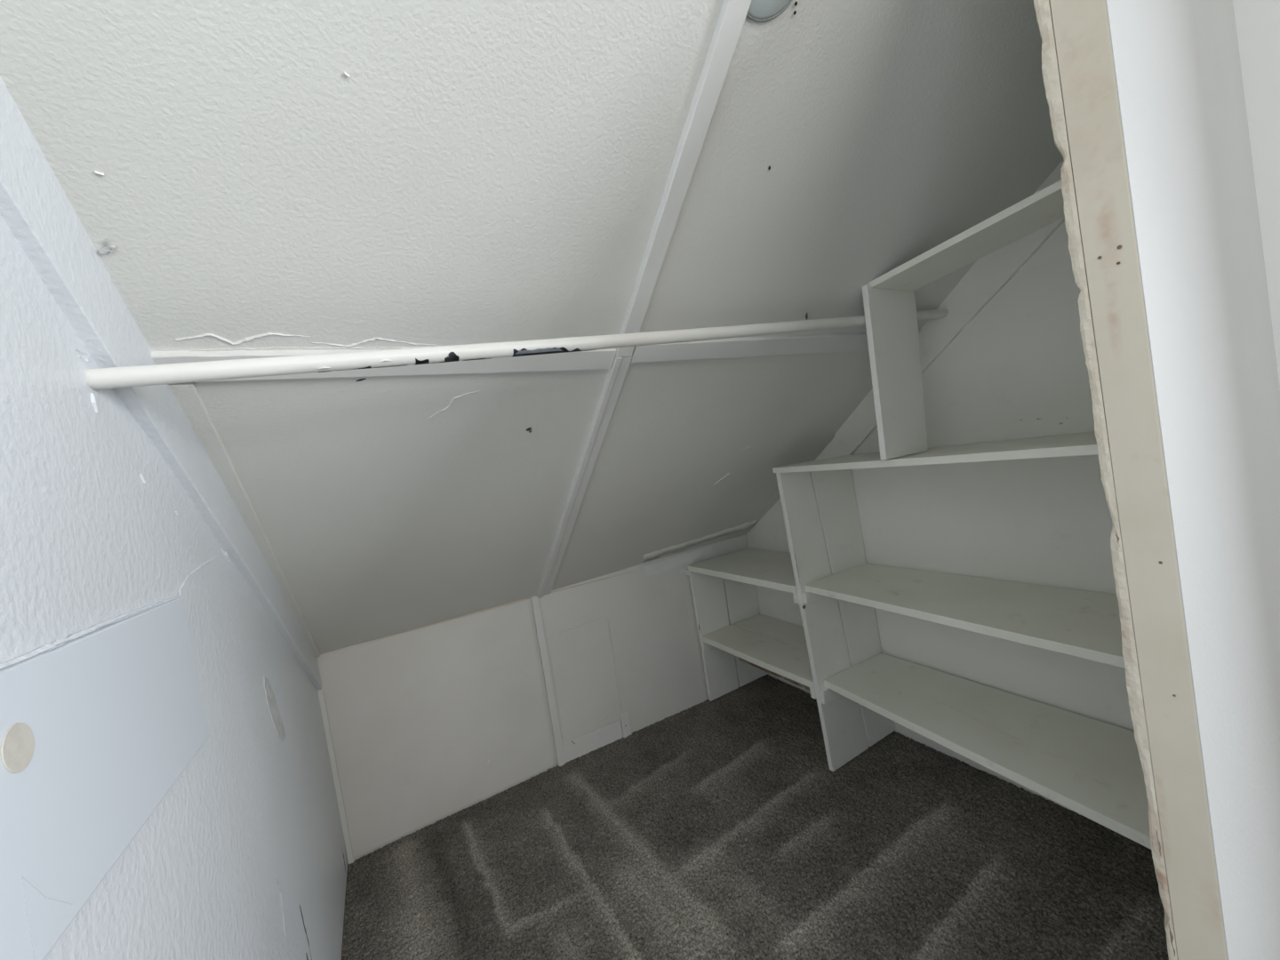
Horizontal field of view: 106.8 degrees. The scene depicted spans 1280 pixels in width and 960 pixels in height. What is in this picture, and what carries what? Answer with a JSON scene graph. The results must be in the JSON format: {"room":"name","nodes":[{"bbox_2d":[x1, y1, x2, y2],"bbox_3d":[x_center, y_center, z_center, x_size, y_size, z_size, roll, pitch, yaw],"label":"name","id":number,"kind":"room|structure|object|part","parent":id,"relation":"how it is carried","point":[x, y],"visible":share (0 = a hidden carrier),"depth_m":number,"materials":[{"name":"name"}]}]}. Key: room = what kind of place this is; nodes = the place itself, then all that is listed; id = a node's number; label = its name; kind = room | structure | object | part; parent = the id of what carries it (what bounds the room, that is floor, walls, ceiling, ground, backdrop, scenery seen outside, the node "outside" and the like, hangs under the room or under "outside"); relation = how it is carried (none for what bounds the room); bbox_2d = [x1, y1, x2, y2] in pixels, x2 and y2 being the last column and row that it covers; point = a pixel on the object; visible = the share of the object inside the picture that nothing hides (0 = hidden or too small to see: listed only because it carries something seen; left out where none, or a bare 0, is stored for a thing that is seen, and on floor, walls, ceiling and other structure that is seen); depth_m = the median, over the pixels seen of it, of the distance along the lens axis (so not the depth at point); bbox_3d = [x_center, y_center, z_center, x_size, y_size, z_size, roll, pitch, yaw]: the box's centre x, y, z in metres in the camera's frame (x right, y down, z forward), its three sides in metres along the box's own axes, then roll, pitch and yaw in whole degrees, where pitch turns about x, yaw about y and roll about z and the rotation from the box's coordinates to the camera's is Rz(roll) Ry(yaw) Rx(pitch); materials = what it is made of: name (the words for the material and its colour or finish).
{"room":"walk-in closet","nodes":[
{"label":"walk-in closet","id":0,"kind":"room"},
{"bbox_2d":[0,214,347,959],"bbox_3d":[-0.652,0.103,0.462,0.116,2.750,3.249,-10,3,-29],"label":"wall","id":1,"kind":"structure","parent":0,"point":[168,792],"depth_m":0.60,"materials":[{"name":"paint"}]},
{"bbox_3d":[-0.561,0.287,0.456,0.012,0.263,0.762,-10,3,-29],"label":"patch panel","id":2,"kind":"part","parent":1,"relation":"part of","materials":[{"name":"paint"}]},
{"bbox_2d":[0,75,321,690],"bbox_3d":[-0.816,-0.166,0.778,0.026,1.900,2.339,-10,3,-29],"label":"trim","id":3,"kind":"structure","parent":1,"relation":"attached to","point":[35,206],"depth_m":0.67,"materials":[{"name":"paint"}]},
{"bbox_2d":[168,382,319,656],"bbox_3d":[-1.043,0.249,1.351,0.051,0.841,1.103,-10,3,-29],"label":"trim","id":4,"kind":"structure","parent":1,"relation":"attached to","point":[187,395],"depth_m":1.06,"materials":[{"name":"paint"}]},
{"bbox_2d":[85,308,948,390],"bbox_3d":[0.180,-0.371,1.182,2.200,0.179,0.033,-10,3,-30],"label":"closet rod","id":5,"kind":"object","parent":1,"relation":"attached to","point":[194,372],"visible":0.94,"depth_m":0.83,"materials":[{"name":"paint"}]},
{"bbox_2d":[341,864,348,959],"bbox_3d":[0.629,1.320,0.927,2.240,0.048,3.499,-10,3,-29],"label":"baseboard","id":6,"kind":"structure","parent":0,"point":[348,865],"depth_m":1.66,"materials":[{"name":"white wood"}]},
{"bbox_2d":[341,674,1168,959],"bbox_3d":[0.558,1.291,1.041,2.199,0.010,3.170,-10,3,-29],"label":"carpet","id":7,"kind":"object","parent":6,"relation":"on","point":[722,828],"visible":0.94,"depth_m":1.60,"materials":[{"name":"grey carpet"}]},
{"bbox_2d":[685,179,1151,849],"bbox_3d":[0.869,0.254,1.920,0.578,1.872,1.893,-10,3,-29],"label":"shelving unit","id":8,"kind":"object","parent":7,"relation":"on","point":[1092,768],"visible":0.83,"depth_m":1.62,"materials":[{"name":"paint"}]},
{"bbox_2d":[0,0,1063,654],"bbox_3d":[0.110,-0.482,1.295,2.400,2.011,2.619,-10,3,-29],"label":"ceiling","id":9,"kind":"structure","parent":0,"point":[244,174],"depth_m":0.94,"materials":[{"name":"paint"}]},
{"bbox_2d":[151,348,616,382],"bbox_3d":[-0.461,-0.260,1.034,0.896,0.061,0.066,-10,3,-29],"label":"trim","id":10,"kind":"structure","parent":9,"relation":"attached to","point":[598,359],"depth_m":1.04,"materials":[{"name":"paint"}]},
{"bbox_2d":[536,355,632,598],"bbox_3d":[-0.269,0.109,1.761,0.028,0.874,1.151,-10,3,-29],"label":"trim","id":11,"kind":"structure","parent":9,"relation":"attached to","point":[612,373],"depth_m":1.57,"materials":[{"name":"paint"}]},
{"bbox_2d":[615,0,751,356],"bbox_3d":[0.155,-0.762,0.749,0.047,0.850,1.123,-10,3,-28],"label":"trim","id":12,"kind":"structure","parent":9,"relation":"attached to","point":[732,15],"depth_m":0.90,"materials":[{"name":"paint"}]},
{"bbox_2d":[746,0,791,22],"bbox_3d":[0.204,-0.800,0.735,0.135,0.087,0.112,-10,3,-29],"label":"cover plate","id":13,"kind":"object","parent":9,"relation":"attached to","point":[759,11],"visible":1,"depth_m":0.78,"materials":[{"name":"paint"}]},
{"bbox_2d":[630,329,921,362],"bbox_3d":[0.523,-0.450,1.553,1.250,0.081,0.073,-10,3,-28],"label":"trim","id":14,"kind":"structure","parent":9,"relation":"attached to","point":[745,347],"depth_m":1.45,"materials":[{"name":"paint"}]},
{"bbox_2d":[317,535,747,864],"bbox_3d":[-0.276,0.930,2.413,2.302,0.940,0.110,-10,3,-28],"label":"wall","id":15,"kind":"structure","parent":0,"point":[429,724],"depth_m":2.18,"materials":[{"name":"paint"}]},
{"bbox_2d":[316,656,354,863],"bbox_3d":[-1.200,1.096,1.859,0.019,0.850,0.016,-10,3,-29],"label":"trim","id":16,"kind":"structure","parent":15,"relation":"attached to","point":[343,818],"depth_m":1.85,"materials":[{"name":"paint"}]},
{"bbox_2d":[531,595,565,766],"bbox_3d":[-0.439,0.970,2.286,0.036,0.840,0.016,-10,3,-29],"label":"trim","id":17,"kind":"structure","parent":15,"relation":"attached to","point":[537,612],"depth_m":2.28,"materials":[{"name":"paint"}]},
{"bbox_3d":[-0.271,0.997,2.378,0.313,0.514,0.013,-10,3,-26],"label":"access panel","id":18,"kind":"part","parent":15,"relation":"part of","materials":[{"name":"paint"}]},
{"bbox_2d":[745,221,1133,815],"bbox_3d":[1.065,-0.180,2.061,0.108,2.730,2.150,-10,3,-29],"label":"wall","id":19,"kind":"structure","parent":0,"point":[1018,370],"depth_m":1.65,"materials":[{"name":"paint"}]},
{"bbox_2d":[834,160,1064,455],"bbox_3d":[1.153,-0.632,1.656,0.026,1.108,1.225,-10,3,-29],"label":"trim","id":20,"kind":"structure","parent":19,"relation":"attached to","point":[990,273],"depth_m":1.67,"materials":[{"name":"paint"}]},
{"bbox_2d":[1105,0,1279,959],"bbox_3d":[1.397,-0.198,1.066,1.698,2.750,0.117,-10,3,-29],"label":"wall","id":21,"kind":"structure","parent":0,"point":[1177,65],"depth_m":0.74,"materials":[{"name":"paint"}]},
{"bbox_2d":[1033,0,1227,959],"bbox_3d":[0.675,-0.073,0.661,0.032,2.750,0.118,-10,3,-29],"label":"door jamb","id":22,"kind":"object","parent":21,"relation":"in","point":[1077,64],"depth_m":0.65,"materials":[{"name":"beige paint"}]},
{"bbox_2d":[1232,0,1279,388],"bbox_3d":[1.523,-0.202,0.738,0.090,2.750,0.732,-10,3,-29],"label":"wall","id":23,"kind":"structure","parent":0,"point":[1257,21],"depth_m":0.96,"materials":[{"name":"paint"}]}
]}

